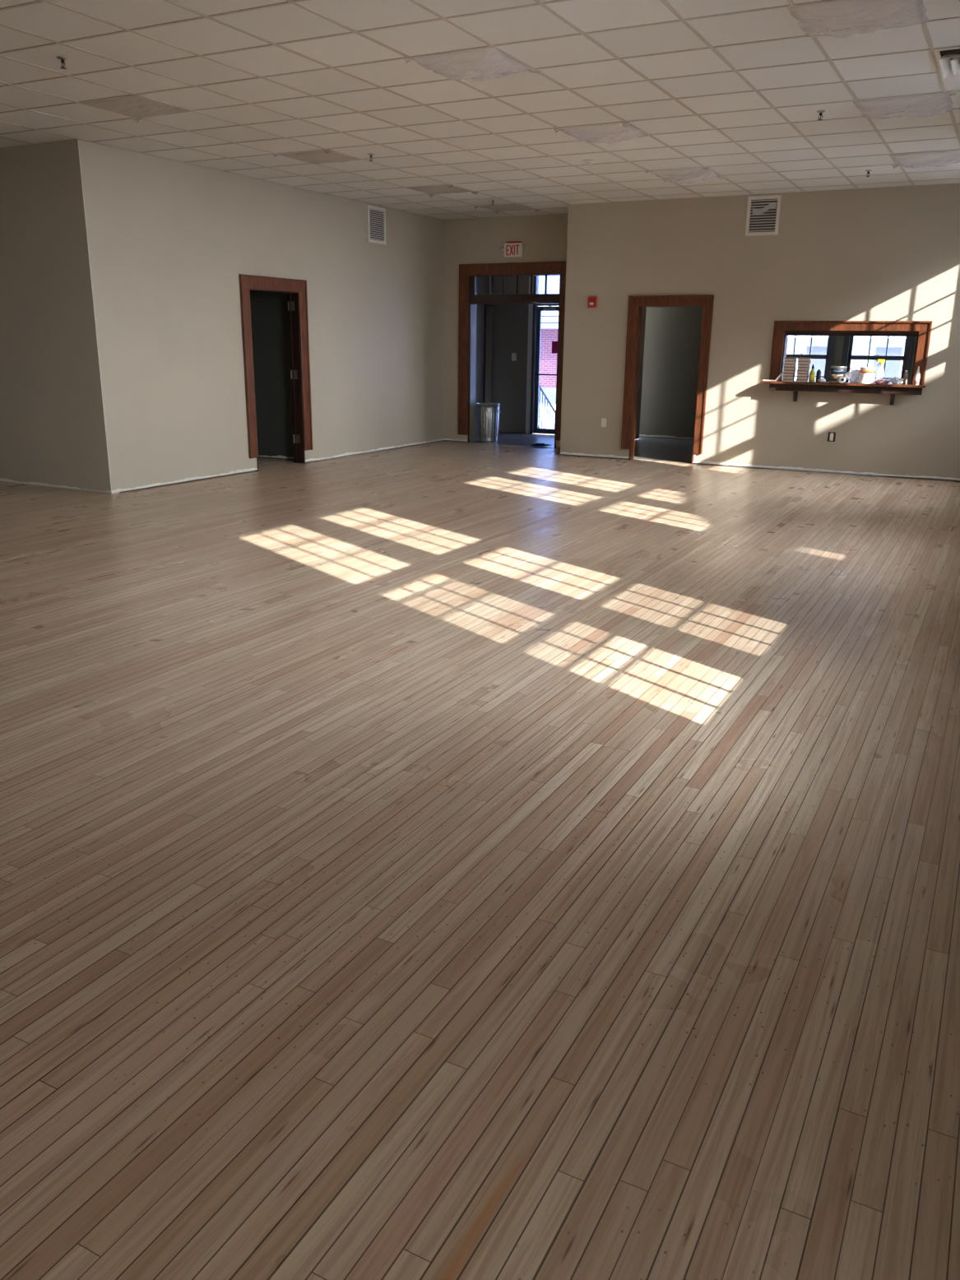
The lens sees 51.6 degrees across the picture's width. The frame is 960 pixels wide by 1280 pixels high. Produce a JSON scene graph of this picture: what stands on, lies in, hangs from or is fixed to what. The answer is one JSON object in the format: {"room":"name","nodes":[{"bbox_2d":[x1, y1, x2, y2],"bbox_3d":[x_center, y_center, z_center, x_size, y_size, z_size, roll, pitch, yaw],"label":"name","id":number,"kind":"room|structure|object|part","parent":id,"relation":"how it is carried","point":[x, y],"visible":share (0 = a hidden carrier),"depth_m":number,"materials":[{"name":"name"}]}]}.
{"room":"empty community hall","nodes":[
{"label":"empty community hall","id":0,"kind":"room"},
{"bbox_2d":[0,139,119,494],"bbox_3d":[-5.924,-3.453,10.873,4.910,3.320,0.100,9,19,26],"label":"wall","id":1,"kind":"structure","parent":0,"point":[53,429],"depth_m":10.02,"materials":[{"name":"beige paint"}]},
{"bbox_2d":[0,477,111,492],"bbox_3d":[-5.966,-1.882,11.297,4.910,0.036,0.004,9,19,26],"label":"baseboard strip","id":2,"kind":"object","parent":1,"relation":"attached to","point":[1,479],"visible":1,"depth_m":10.64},
{"bbox_2d":[77,139,111,492],"bbox_3d":[-3.773,-3.095,9.743,0.006,3.306,0.006,9,19,26],"label":"trim","id":3,"kind":"structure","parent":1,"relation":"attached to","point":[77,139],"depth_m":9.71,"materials":[{"name":"beige paint"}]},
{"bbox_2d":[86,141,444,491],"bbox_3d":[-2.172,-4.007,12.838,0.160,3.306,7.000,9,19,26],"label":"wall","id":4,"kind":"structure","parent":0,"point":[174,240],"depth_m":11.43,"materials":[{"name":"beige paint"}]},
{"bbox_2d":[111,468,257,492],"bbox_3d":[-3.258,-1.817,11.186,0.004,0.037,2.290,9,19,26],"label":"baseboard strip","id":5,"kind":"object","parent":4,"relation":"attached to","point":[250,469],"visible":1,"depth_m":11.10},
{"bbox_2d":[239,273,313,471],"bbox_3d":[-2.553,-3.282,12.276,0.199,2.260,1.230,9,19,26],"label":"door frame","id":6,"kind":"structure","parent":4,"relation":"in","point":[295,289],"depth_m":12.45,"materials":[{"name":"red wood"}]},
{"bbox_3d":[-2.730,-3.214,11.757,0.034,2.095,0.150,9,19,26],"label":"casing","id":7,"kind":"part","parent":6,"relation":"part of","materials":[{"name":"red wood"}]},
{"bbox_3d":[-2.468,-4.280,11.936,0.034,0.150,1.230,9,19,26],"label":"head casing","id":8,"kind":"part","parent":6,"relation":"part of","materials":[{"name":"red wood"}]},
{"bbox_3d":[-2.228,-3.484,12.675,0.034,2.095,0.150,9,19,26],"label":"casing","id":9,"kind":"part","parent":6,"relation":"part of","materials":[{"name":"red wood"}]},
{"bbox_2d":[305,438,444,462],"bbox_3d":[-1.435,-2.803,14.519,0.004,0.047,3.660,9,19,26],"label":"baseboard strip","id":10,"kind":"object","parent":4,"relation":"attached to","point":[347,453],"visible":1,"depth_m":14.30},
{"bbox_2d":[366,204,385,244],"bbox_3d":[-1.415,-5.688,13.612,0.015,0.465,0.440,9,19,26],"label":"air vent","id":11,"kind":"object","parent":4,"relation":"in","point":[376,218],"visible":1,"depth_m":13.60,"materials":[{"name":"white metal"}]},
{"bbox_2d":[249,290,293,459],"bbox_3d":[-2.825,-4.070,13.046,1.200,3.320,0.100,9,19,26],"label":"wall","id":12,"kind":"structure","parent":0,"point":[269,313],"depth_m":13.11,"materials":[{"name":"grey paint"}]},
{"bbox_2d":[258,455,293,459],"bbox_3d":[-2.868,-2.499,13.471,1.200,0.036,0.004,9,19,26],"label":"baseboard strip","id":13,"kind":"object","parent":12,"relation":"attached to","point":[276,456],"visible":0.52,"depth_m":13.38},
{"bbox_2d":[0,431,959,1279],"bbox_3d":[-1.938,-1.306,9.826,13.510,0.101,18.750,9,19,26],"label":"floor","id":14,"kind":"structure","parent":0,"point":[438,860],"depth_m":3.03,"materials":[{"name":"brown wood"}]},
{"bbox_2d":[475,402,500,441],"bbox_3d":[0.121,-3.545,16.146,0.398,0.596,0.398,-5,17,-17],"label":"trash can","id":15,"kind":"object","parent":14,"relation":"on","point":[487,413],"visible":0.98,"depth_m":16.01,"materials":[{"name":"metal"}]},
{"bbox_2d":[530,442,551,446],"bbox_3d":[0.958,-3.039,15.445,0.360,0.049,0.139,9,19,26],"label":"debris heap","id":16,"kind":"object","parent":14,"relation":"on","point":[535,443],"visible":0.98,"depth_m":15.41,"materials":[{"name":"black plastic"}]},
{"bbox_2d":[0,0,959,219],"bbox_3d":[-1.887,-4.611,8.856,13.510,0.150,18.800,9,19,26],"label":"ceiling","id":17,"kind":"structure","parent":0,"point":[288,22],"depth_m":7.33,"materials":[{"name":"tile"}]},
{"bbox_2d":[56,55,68,69],"bbox_3d":[-2.766,-3.827,6.586,0.068,0.064,0.068,9,19,26],"label":"sprinkler","id":18,"kind":"object","parent":17,"relation":"attached to","point":[62,58],"visible":1,"depth_m":6.58,"materials":[{"name":"metal"}]},
{"bbox_3d":[-2.766,-3.822,6.588,0.036,0.052,0.022,1,17,0],"label":"frame","id":19,"kind":"part","parent":18,"relation":"part of","materials":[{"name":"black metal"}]},
{"bbox_2d":[79,95,192,118],"bbox_3d":[-2.761,-4.248,7.963,0.654,0.038,0.636,9,19,26],"label":"tile","id":20,"kind":"object","parent":17,"relation":"attached to","point":[135,106],"visible":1,"depth_m":7.87,"materials":[{"name":"grey"}]},
{"bbox_2d":[277,149,361,163],"bbox_3d":[-1.615,-4.848,10.014,0.700,0.044,0.634,9,19,26],"label":"recessed light","id":21,"kind":"object","parent":17,"relation":"attached to","point":[324,155],"visible":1,"depth_m":9.93,"materials":[{"name":"grey plastic"}]},
{"bbox_2d":[367,153,374,161],"bbox_3d":[-1.081,-4.790,9.855,0.068,0.064,0.068,9,19,26],"label":"sprinkler","id":22,"kind":"object","parent":17,"relation":"attached to","point":[368,154],"visible":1,"depth_m":9.84,"materials":[{"name":"metal"}]},
{"bbox_2d":[405,185,472,194],"bbox_3d":[-0.480,-5.462,12.091,0.700,0.038,0.650,9,19,26],"label":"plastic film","id":23,"kind":"object","parent":17,"relation":"attached to","point":[441,189],"visible":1,"depth_m":12.01,"materials":[{"name":"grey"}]},
{"bbox_2d":[412,46,530,78],"bbox_3d":[-0.049,-3.829,6.597,0.582,0.006,0.582,9,19,26],"label":"recessed light","id":24,"kind":"object","parent":17,"relation":"in","point":[487,61],"visible":1,"depth_m":6.58,"materials":[{"name":"white plastic"}]},
{"bbox_2d":[0,0,959,220],"bbox_3d":[-2.641,-4.188,7.686,13.330,0.006,15.700,9,19,26],"label":"grid","id":25,"kind":"object","parent":17,"relation":"attached to","point":[791,4],"visible":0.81,"depth_m":7.53,"materials":[{"name":"paint"}]},
{"bbox_2d":[478,204,536,211],"bbox_3d":[0.370,-5.919,13.645,0.700,0.038,0.650,9,19,26],"label":"recessed light","id":26,"kind":"object","parent":17,"relation":"attached to","point":[511,206],"visible":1,"depth_m":13.56,"materials":[{"name":"grey plastic"}]},
{"bbox_2d":[583,159,594,164],"bbox_3d":[1.105,-4.844,10.067,0.120,0.034,0.120,9,19,26],"label":"smoke detector","id":27,"kind":"object","parent":17,"relation":"attached to","point":[586,161],"visible":1,"depth_m":10.03,"materials":[{"name":"white plastic"}]},
{"bbox_2d":[560,122,646,140],"bbox_3d":[1.083,-4.438,8.668,0.582,0.006,0.582,9,19,26],"label":"recessed light","id":28,"kind":"object","parent":17,"relation":"in","point":[619,129],"visible":1,"depth_m":8.66,"materials":[{"name":"white plastic"}]},
{"bbox_2d":[650,167,718,179],"bbox_3d":[2.215,-5.048,10.740,0.582,0.006,0.582,9,19,26],"label":"recessed light","id":29,"kind":"object","parent":17,"relation":"in","point":[694,172],"visible":1,"depth_m":10.73,"materials":[{"name":"white plastic"}]},
{"bbox_2d":[816,110,825,120],"bbox_3d":[2.688,-4.138,7.836,0.068,0.064,0.068,9,19,26],"label":"sprinkler","id":30,"kind":"object","parent":17,"relation":"attached to","point":[820,112],"visible":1,"depth_m":7.83,"materials":[{"name":"metal"}]},
{"bbox_2d":[795,0,920,35],"bbox_3d":[2.110,-3.479,5.519,0.582,0.006,0.582,9,19,26],"label":"recessed light","id":31,"kind":"object","parent":17,"relation":"in","point":[839,16],"visible":1,"depth_m":5.53,"materials":[{"name":"white plastic"}]},
{"bbox_2d":[865,169,871,176],"bbox_3d":[4.086,-4.907,10.447,0.068,0.064,0.068,9,19,26],"label":"sprinkler","id":32,"kind":"object","parent":17,"relation":"attached to","point":[868,171],"visible":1,"depth_m":10.44,"materials":[{"name":"metal"}]},
{"bbox_2d":[858,92,948,116],"bbox_3d":[3.243,-4.089,7.591,0.582,0.006,0.582,9,19,26],"label":"recessed light","id":33,"kind":"object","parent":17,"relation":"in","point":[933,102],"visible":1,"depth_m":7.58,"materials":[{"name":"white plastic"}]},
{"bbox_2d":[894,149,959,164],"bbox_3d":[4.375,-4.698,9.663,0.582,0.006,0.582,9,19,26],"label":"recessed light","id":34,"kind":"object","parent":17,"relation":"in","point":[948,155],"visible":1,"depth_m":9.66,"materials":[{"name":"white plastic"}]},
{"bbox_2d":[933,46,959,78],"bbox_3d":[3.216,-3.674,6.293,0.590,0.052,0.590,9,19,26],"label":"ceiling vent","id":35,"kind":"object","parent":17,"relation":"in","point":[948,59],"visible":1,"depth_m":6.32,"materials":[{"name":"white metal"}]},
{"bbox_2d":[475,277,493,434],"bbox_3d":[-0.209,-5.137,16.699,0.120,3.320,1.950,9,19,26],"label":"wall","id":36,"kind":"structure","parent":0,"point":[482,283],"depth_m":17.18,"materials":[{"name":"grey paint"}]},
{"bbox_2d":[483,305,493,402],"bbox_3d":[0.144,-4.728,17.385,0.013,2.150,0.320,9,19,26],"label":"door","id":37,"kind":"structure","parent":36,"relation":"in","point":[484,305],"depth_m":17.17,"materials":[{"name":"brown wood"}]},
{"bbox_2d":[484,310,486,402],"bbox_3d":[-0.195,-5.517,17.962,1.200,3.320,0.100,9,19,26],"label":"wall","id":38,"kind":"structure","parent":0,"point":[485,310],"depth_m":17.77,"materials":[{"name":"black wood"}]},
{"bbox_2d":[443,213,568,447],"bbox_3d":[0.553,-4.671,15.154,2.430,3.306,0.200,9,19,26],"label":"wall","id":39,"kind":"structure","parent":0,"point":[474,240],"depth_m":14.99,"materials":[{"name":"beige paint"}]},
{"bbox_2d":[444,438,467,441],"bbox_3d":[-0.393,-3.219,15.979,0.440,0.028,0.004,9,19,26],"label":"baseboard strip","id":40,"kind":"object","parent":39,"relation":"attached to","point":[444,438],"visible":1,"depth_m":15.99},
{"bbox_2d":[458,261,566,448],"bbox_3d":[0.534,-4.354,15.241,1.844,2.677,0.240,9,19,26],"label":"door frame","id":41,"kind":"structure","parent":39,"relation":"in","point":[468,273],"depth_m":15.12,"materials":[{"name":"red wood"}]},
{"bbox_3d":[-0.256,-4.506,15.507,0.165,2.557,0.034,9,19,26],"label":"casing","id":42,"kind":"part","parent":41,"relation":"part of","materials":[{"name":"red wood"}]},
{"bbox_3d":[0.501,-5.531,14.792,1.844,0.165,0.034,9,19,26],"label":"head casing","id":43,"kind":"part","parent":41,"relation":"part of","materials":[{"name":"red wood"}]},
{"bbox_3d":[1.231,-4.266,14.765,0.165,2.557,0.034,9,19,26],"label":"casing","id":44,"kind":"part","parent":41,"relation":"part of","materials":[{"name":"red wood"}]},
{"bbox_2d":[497,241,527,257],"bbox_3d":[0.491,-5.784,14.702,0.476,0.215,0.070,9,19,26],"label":"exit sign","id":45,"kind":"object","parent":39,"relation":"attached to","point":[512,249],"visible":1,"depth_m":14.69,"materials":[{"name":"white plastic"}]},
{"bbox_2d":[491,276,533,433],"bbox_3d":[1.378,-5.173,16.881,2.640,3.320,0.150,9,19,26],"label":"wall","id":46,"kind":"structure","parent":0,"point":[510,323],"depth_m":17.33,"materials":[{"name":"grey paint"}]},
{"bbox_2d":[511,352,516,361],"bbox_3d":[0.591,-4.928,17.284,0.090,0.130,0.020,9,19,26],"label":"light switch","id":47,"kind":"object","parent":46,"relation":"attached to","point":[513,354],"visible":1,"depth_m":17.29,"materials":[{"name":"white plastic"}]},
{"bbox_2d":[525,275,558,434],"bbox_3d":[1.354,-4.904,16.886,1.190,2.800,0.217,9,19,26],"label":"door","id":48,"kind":"structure","parent":46,"relation":"in","point":[535,310],"depth_m":17.15,"materials":[{"name":"black metal"}]},
{"bbox_2d":[551,341,557,353],"bbox_3d":[1.304,-4.993,16.939,0.170,0.200,0.002,9,19,26],"label":"card","id":49,"kind":"object","parent":48,"relation":"attached to","point":[554,344],"visible":0.64,"depth_m":16.95,"materials":[{"name":"purple"}]},
{"bbox_2d":[635,306,646,439],"bbox_3d":[1.968,-4.636,15.092,0.140,3.306,2.910,9,19,26],"label":"wall","id":50,"kind":"structure","parent":0,"point":[644,308],"depth_m":16.37,"materials":[{"name":"beige paint"}]},
{"bbox_2d":[639,306,702,440],"bbox_3d":[3.703,-4.968,16.288,2.060,3.320,0.100,9,19,26],"label":"wall","id":51,"kind":"structure","parent":0,"point":[672,334],"depth_m":16.64,"materials":[{"name":"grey paint"}]},
{"bbox_2d":[639,434,693,439],"bbox_3d":[3.634,-3.402,16.725,2.000,0.038,0.004,9,19,26],"label":"baseboard strip","id":52,"kind":"object","parent":51,"relation":"attached to","point":[645,435],"visible":0.45,"depth_m":16.97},
{"bbox_2d":[560,183,959,480],"bbox_3d":[3.850,-3.836,12.504,5.990,3.306,0.140,9,19,26],"label":"wall","id":53,"kind":"structure","parent":0,"point":[888,253],"depth_m":12.48,"materials":[{"name":"beige paint"}]},
{"bbox_2d":[587,296,597,307],"bbox_3d":[1.517,-4.573,13.439,0.120,0.135,0.068,9,19,26],"label":"fire alarm","id":54,"kind":"object","parent":53,"relation":"attached to","point":[592,301],"visible":1,"depth_m":13.42,"materials":[{"name":"red plastic"}]},
{"bbox_2d":[560,451,629,459],"bbox_3d":[1.606,-2.608,14.006,1.040,0.038,0.004,9,19,26],"label":"baseboard strip","id":55,"kind":"object","parent":53,"relation":"attached to","point":[563,452],"visible":1,"depth_m":14.00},
{"bbox_2d":[601,418,606,426],"bbox_3d":[1.722,-3.024,13.818,0.072,0.115,0.009,9,19,26],"label":"wall outlet","id":56,"kind":"object","parent":53,"relation":"attached to","point":[603,420],"visible":1,"depth_m":13.82,"materials":[{"name":"white plastic"}]},
{"bbox_2d":[621,295,714,463],"bbox_3d":[2.508,-3.482,13.324,1.138,2.154,0.179,9,19,26],"label":"door frame","id":57,"kind":"structure","parent":53,"relation":"in","point":[636,303],"depth_m":13.21,"materials":[{"name":"red wood"}]},
{"bbox_3d":[2.026,-3.606,13.466,0.122,2.009,0.034,9,19,26],"label":"casing","id":58,"kind":"part","parent":57,"relation":"part of","materials":[{"name":"red wood"}]},
{"bbox_3d":[2.486,-4.437,12.970,1.138,0.122,0.034,9,19,26],"label":"head casing","id":59,"kind":"part","parent":57,"relation":"part of","materials":[{"name":"red wood"}]},
{"bbox_3d":[2.925,-3.460,13.017,0.122,2.009,0.034,9,19,26],"label":"casing","id":60,"kind":"part","parent":57,"relation":"part of","materials":[{"name":"red wood"}]},
{"bbox_2d":[745,194,781,236],"bbox_3d":[3.478,-5.216,12.204,0.400,0.452,0.025,9,19,26],"label":"air vent","id":61,"kind":"object","parent":53,"relation":"in","point":[762,211],"visible":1,"depth_m":12.21,"materials":[{"name":"white metal"}]},
{"bbox_2d":[693,460,959,480],"bbox_3d":[4.662,-2.115,12.482,4.040,0.039,0.004,9,19,26],"label":"baseboard strip","id":62,"kind":"object","parent":53,"relation":"attached to","point":[707,461],"visible":1,"depth_m":12.70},
{"bbox_2d":[827,431,835,441],"bbox_3d":[4.419,-2.554,12.480,0.090,0.115,0.012,9,19,26],"label":"wall outlet","id":63,"kind":"object","parent":53,"relation":"attached to","point":[831,438],"visible":1,"depth_m":12.48,"materials":[{"name":"white plastic"}]},
{"bbox_2d":[829,433,834,440],"bbox_3d":[4.419,-2.551,12.480,0.044,0.090,0.010,9,19,26],"label":"receptacle","id":64,"kind":"object","parent":63,"relation":"attached to","point":[831,435],"depth_m":12.48,"materials":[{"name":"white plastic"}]},
{"bbox_2d":[760,371,926,404],"bbox_3d":[4.487,-3.122,12.309,1.915,0.354,0.395,9,19,26],"label":"shelf","id":65,"kind":"object","parent":53,"relation":"attached to","point":[827,387],"depth_m":12.14,"materials":[{"name":"red wood"}]},
{"bbox_3d":[3.773,-3.318,12.509,0.090,0.110,0.090,9,19,26],"label":"wood strip","id":66,"kind":"part","parent":65,"relation":"part of","materials":[{"name":"wood"}]},
{"bbox_2d":[782,378,794,381],"bbox_3d":[3.872,-3.261,12.457,0.124,0.035,0.102,9,19,25],"label":"cardboard box","id":67,"kind":"object","parent":65,"relation":"on","point":[784,379],"visible":1,"depth_m":12.42,"materials":[{"name":"cardboard"}]},
{"bbox_2d":[783,375,794,378],"bbox_3d":[3.871,-3.297,12.450,0.124,0.035,0.102,10,19,27],"label":"cardboard box","id":68,"kind":"object","parent":67,"relation":"on","point":[784,376],"visible":1,"depth_m":12.41,"materials":[{"name":"cardboard"}]},
{"bbox_2d":[783,372,795,375],"bbox_3d":[3.871,-3.332,12.439,0.124,0.035,0.102,10,19,29],"label":"cardboard box","id":69,"kind":"object","parent":68,"relation":"on","point":[784,373],"visible":1,"depth_m":12.39,"materials":[{"name":"cardboard"}]},
{"bbox_2d":[783,369,795,372],"bbox_3d":[3.873,-3.366,12.424,0.124,0.035,0.102,10,19,29],"label":"cardboard box","id":70,"kind":"object","parent":69,"relation":"on","point":[785,370],"visible":1,"depth_m":12.38,"materials":[{"name":"cardboard"}]},
{"bbox_2d":[783,366,796,369],"bbox_3d":[3.877,-3.402,12.419,0.124,0.035,0.102,10,19,29],"label":"cardboard box","id":71,"kind":"object","parent":70,"relation":"on","point":[785,367],"visible":1,"depth_m":12.39,"materials":[{"name":"cardboard"}]},
{"bbox_2d":[783,363,795,366],"bbox_3d":[3.874,-3.437,12.408,0.124,0.035,0.102,8,18,23],"label":"cardboard box","id":72,"kind":"object","parent":71,"relation":"on","point":[786,364],"visible":1,"depth_m":12.36,"materials":[{"name":"cardboard"}]},
{"bbox_2d":[784,360,796,363],"bbox_3d":[3.877,-3.471,12.394,0.124,0.035,0.102,8,18,23],"label":"cardboard box","id":73,"kind":"object","parent":72,"relation":"on","point":[786,361],"visible":1,"depth_m":12.35,"materials":[{"name":"cardboard"}]},
{"bbox_2d":[784,357,796,360],"bbox_3d":[3.874,-3.508,12.389,0.124,0.035,0.102,10,19,28],"label":"cardboard box","id":74,"kind":"object","parent":73,"relation":"on","point":[786,358],"visible":1,"depth_m":12.35,"materials":[{"name":"cardboard"}]},
{"bbox_2d":[795,379,807,382],"bbox_3d":[4.014,-3.238,12.385,0.124,0.035,0.102,10,19,27],"label":"cardboard box","id":75,"kind":"object","parent":65,"relation":"on","point":[797,380],"visible":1,"depth_m":12.34,"materials":[{"name":"cardboard"}]},
{"bbox_2d":[797,375,808,379],"bbox_3d":[4.021,-3.272,12.372,0.124,0.035,0.102,9,19,26],"label":"cardboard box","id":76,"kind":"object","parent":75,"relation":"on","point":[798,377],"visible":1,"depth_m":12.33,"materials":[{"name":"cardboard"}]},
{"bbox_2d":[797,372,808,375],"bbox_3d":[4.021,-3.308,12.363,0.124,0.035,0.102,9,19,26],"label":"cardboard box","id":77,"kind":"object","parent":76,"relation":"on","point":[798,373],"visible":1,"depth_m":12.32,"materials":[{"name":"cardboard"}]},
{"bbox_2d":[796,369,808,372],"bbox_3d":[4.015,-3.343,12.353,0.124,0.035,0.102,10,19,28],"label":"cardboard box","id":78,"kind":"object","parent":77,"relation":"on","point":[798,370],"visible":1,"depth_m":12.31,"materials":[{"name":"cardboard"}]},
{"bbox_2d":[797,366,809,370],"bbox_3d":[4.022,-3.378,12.343,0.124,0.035,0.102,10,19,27],"label":"cardboard box","id":79,"kind":"object","parent":78,"relation":"on","point":[799,368],"visible":1,"depth_m":12.30,"materials":[{"name":"cardboard"}]},
{"bbox_2d":[797,363,809,366],"bbox_3d":[4.022,-3.413,12.333,0.124,0.035,0.102,10,19,27],"label":"cardboard box","id":80,"kind":"object","parent":79,"relation":"on","point":[799,364],"visible":1,"depth_m":12.29,"materials":[{"name":"cardboard"}]},
{"bbox_2d":[797,360,811,363],"bbox_3d":[4.025,-3.448,12.323,0.139,0.035,0.102,10,19,28],"label":"cardboard box","id":81,"kind":"object","parent":80,"relation":"on","point":[799,361],"visible":1,"depth_m":12.29,"materials":[{"name":"cardboard"}]},
{"bbox_2d":[797,357,811,361],"bbox_3d":[4.023,-3.483,12.312,0.139,0.035,0.102,8,18,24],"label":"cardboard box","id":82,"kind":"object","parent":81,"relation":"on","point":[799,359],"visible":1,"depth_m":12.27,"materials":[{"name":"cardboard"}]},
{"bbox_2d":[808,364,815,382],"bbox_3d":[4.118,-3.305,12.301,0.069,0.215,0.069,9,19,26],"label":"bottle","id":83,"kind":"object","parent":65,"relation":"on","point":[812,374],"visible":1,"depth_m":12.28,"materials":[{"name":"yellow plastic"}]},
{"bbox_2d":[815,369,820,382],"bbox_3d":[4.210,-3.285,12.351,0.054,0.150,0.054,9,19,26],"label":"spray can","id":84,"kind":"object","parent":65,"relation":"on","point":[818,372],"visible":1,"depth_m":12.33,"materials":[{"name":"black plastic"}]},
{"bbox_2d":[817,378,826,382],"bbox_3d":[4.227,-3.211,12.280,0.107,0.048,0.091,9,19,26],"label":"rag","id":85,"kind":"object","parent":65,"relation":"on","point":[822,380],"visible":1,"depth_m":12.26,"materials":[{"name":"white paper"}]},
{"bbox_2d":[829,366,847,382],"bbox_3d":[4.439,-3.292,12.307,0.194,0.193,0.201,9,19,26],"label":"paint can","id":86,"kind":"object","parent":65,"relation":"on","point":[836,371],"visible":0.91,"depth_m":12.24,"materials":[{"name":"metal"}]},
{"bbox_2d":[836,375,845,383],"bbox_3d":[4.426,-3.191,12.160,0.084,0.084,0.121,3,17,7],"label":"paper roll","id":87,"kind":"object","parent":65,"relation":"on","point":[841,379],"visible":1,"depth_m":12.11,"materials":[{"name":"white paper"}]},
{"bbox_2d":[844,366,859,383],"bbox_3d":[4.581,-3.250,12.172,0.128,0.193,0.167,-11,20,-35],"label":"plastic bag","id":88,"kind":"object","parent":65,"relation":"on","point":[853,375],"visible":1,"depth_m":12.14,"materials":[{"name":"white plastic"}]},
{"bbox_2d":[857,366,876,384],"bbox_3d":[4.696,-3.210,12.043,0.186,0.193,0.193,9,19,26],"label":"paint can","id":89,"kind":"object","parent":65,"relation":"on","point":[867,374],"visible":1,"depth_m":11.98,"materials":[{"name":"white plastic"}]},
{"bbox_2d":[873,380,885,384],"bbox_3d":[4.812,-3.107,11.951,0.135,0.051,0.094,9,19,26],"label":"cloth","id":90,"kind":"object","parent":65,"relation":"on","point":[876,382],"visible":1,"depth_m":11.93,"materials":[{"name":"pink fabric"}]},
{"bbox_2d":[876,359,885,366],"bbox_3d":[4.838,-3.249,12.018,0.107,0.285,0.082,9,19,26],"label":"spray bottle","id":91,"kind":"object","parent":65,"relation":"on","point":[881,362],"visible":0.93,"depth_m":11.98,"materials":[{"name":"yellow plastic"}]},
{"bbox_2d":[883,379,889,384],"bbox_3d":[4.919,-3.129,12.020,0.077,0.057,0.076,-5,18,-18],"label":"cloth","id":92,"kind":"object","parent":65,"relation":"on","point":[886,381],"visible":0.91,"depth_m":12.00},
{"bbox_2d":[888,376,904,384],"bbox_3d":[4.991,-3.108,11.899,0.139,0.089,0.160,-13,22,-39],"label":"plastic bag","id":93,"kind":"object","parent":65,"relation":"on","point":[895,380],"visible":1,"depth_m":11.86,"materials":[{"name":"white"}]},
{"bbox_2d":[902,370,908,384],"bbox_3d":[5.123,-3.160,11.948,0.048,0.162,0.048,9,19,26],"label":"bottle","id":94,"kind":"object","parent":65,"relation":"on","point":[906,374],"visible":1,"depth_m":11.93,"materials":[{"name":"brown plastic"}]},
{"bbox_2d":[913,366,920,384],"bbox_3d":[5.191,-3.135,11.777,0.064,0.215,0.064,9,19,26],"label":"bottle","id":95,"kind":"object","parent":65,"relation":"on","point":[916,381],"visible":1,"depth_m":11.76,"materials":[{"name":"white plastic"}]},
{"bbox_2d":[769,320,932,384],"bbox_3d":[4.527,-3.539,12.203,1.820,0.725,0.181,9,19,26],"label":"window","id":96,"kind":"structure","parent":53,"relation":"in","point":[920,329],"depth_m":12.06,"materials":[{"name":"red wood"}]},
{"bbox_3d":[3.745,-3.642,12.514,0.130,0.725,0.036,9,19,26],"label":"casing","id":97,"kind":"part","parent":96,"relation":"part of","materials":[{"name":"red wood"}]},
{"bbox_3d":[4.497,-3.813,12.053,1.820,0.115,0.036,9,19,26],"label":"head casing","id":98,"kind":"part","parent":96,"relation":"part of","materials":[{"name":"red wood"}]},
{"bbox_3d":[5.242,-3.400,11.768,0.130,0.725,0.036,9,19,26],"label":"casing","id":99,"kind":"part","parent":96,"relation":"part of","materials":[{"name":"red wood"}]},
{"bbox_2d":[833,335,917,384],"bbox_3d":[6.562,-4.594,15.159,4.110,3.320,0.150,9,19,26],"label":"wall","id":100,"kind":"structure","parent":0,"point":[840,339],"depth_m":15.57,"materials":[{"name":"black paint"}]},
{"bbox_2d":[786,335,836,381],"bbox_3d":[5.141,-4.725,15.832,1.020,1.850,0.140,9,19,26],"label":"window","id":101,"kind":"structure","parent":100,"relation":"in","point":[829,357],"depth_m":15.74,"materials":[{"name":"paint"}]},
{"bbox_3d":[5.120,-4.714,15.794,1.020,1.850,0.050,9,19,26],"label":"frame","id":102,"kind":"part","parent":101,"relation":"part of","materials":[{"name":"paint"}]},
{"bbox_2d":[840,336,914,384],"bbox_3d":[6.150,-4.562,15.329,1.020,1.850,0.140,9,19,26],"label":"window","id":103,"kind":"structure","parent":100,"relation":"in","point":[906,358],"depth_m":15.40,"materials":[{"name":"paint"}]},
{"label":"outside","id":104,"kind":"structure","parent":0,"visible":0},
{"bbox_2d":[537,403,555,429],"bbox_3d":[18.546,-7.532,34.727,180.000,0.150,200.000,9,19,26],"label":"ground","id":105,"kind":"structure","parent":104,"point":[540,404],"depth_m":34.90,"materials":[{"name":"white concrete"}]},
{"bbox_2d":[537,384,555,428],"bbox_3d":[1.205,-4.046,19.049,0.040,1.810,2.311,9,19,26],"label":"railing","id":106,"kind":"object","parent":105,"relation":"on","point":[540,388],"visible":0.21,"depth_m":19.02,"materials":[{"name":"black metal"}]},
{"bbox_3d":[1.209,-4.428,18.934,0.040,1.014,2.311,9,19,26],"label":"rail","id":107,"kind":"part","parent":106,"relation":"part of","materials":[{"name":"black metal"}]},
{"bbox_2d":[538,275,559,403],"bbox_3d":[0.443,-14.888,47.547,23.900,6.150,11.350,9,19,26],"label":"brick building","id":108,"kind":"structure","parent":105,"relation":"on","point":[549,319],"depth_m":42.09,"materials":[{"name":"brick"}]},
{"bbox_3d":[0.447,-15.247,47.439,23.900,0.800,11.350,9,19,26],"label":"cornice","id":109,"kind":"part","parent":108,"relation":"part of","materials":[{"name":"white"}]},
{"bbox_2d":[786,335,905,383],"bbox_3d":[20.143,-13.536,45.034,12.800,5.450,11.200,9,19,26],"label":"building","id":110,"kind":"structure","parent":105,"relation":"on","point":[896,347],"depth_m":41.75,"materials":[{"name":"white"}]}
]}

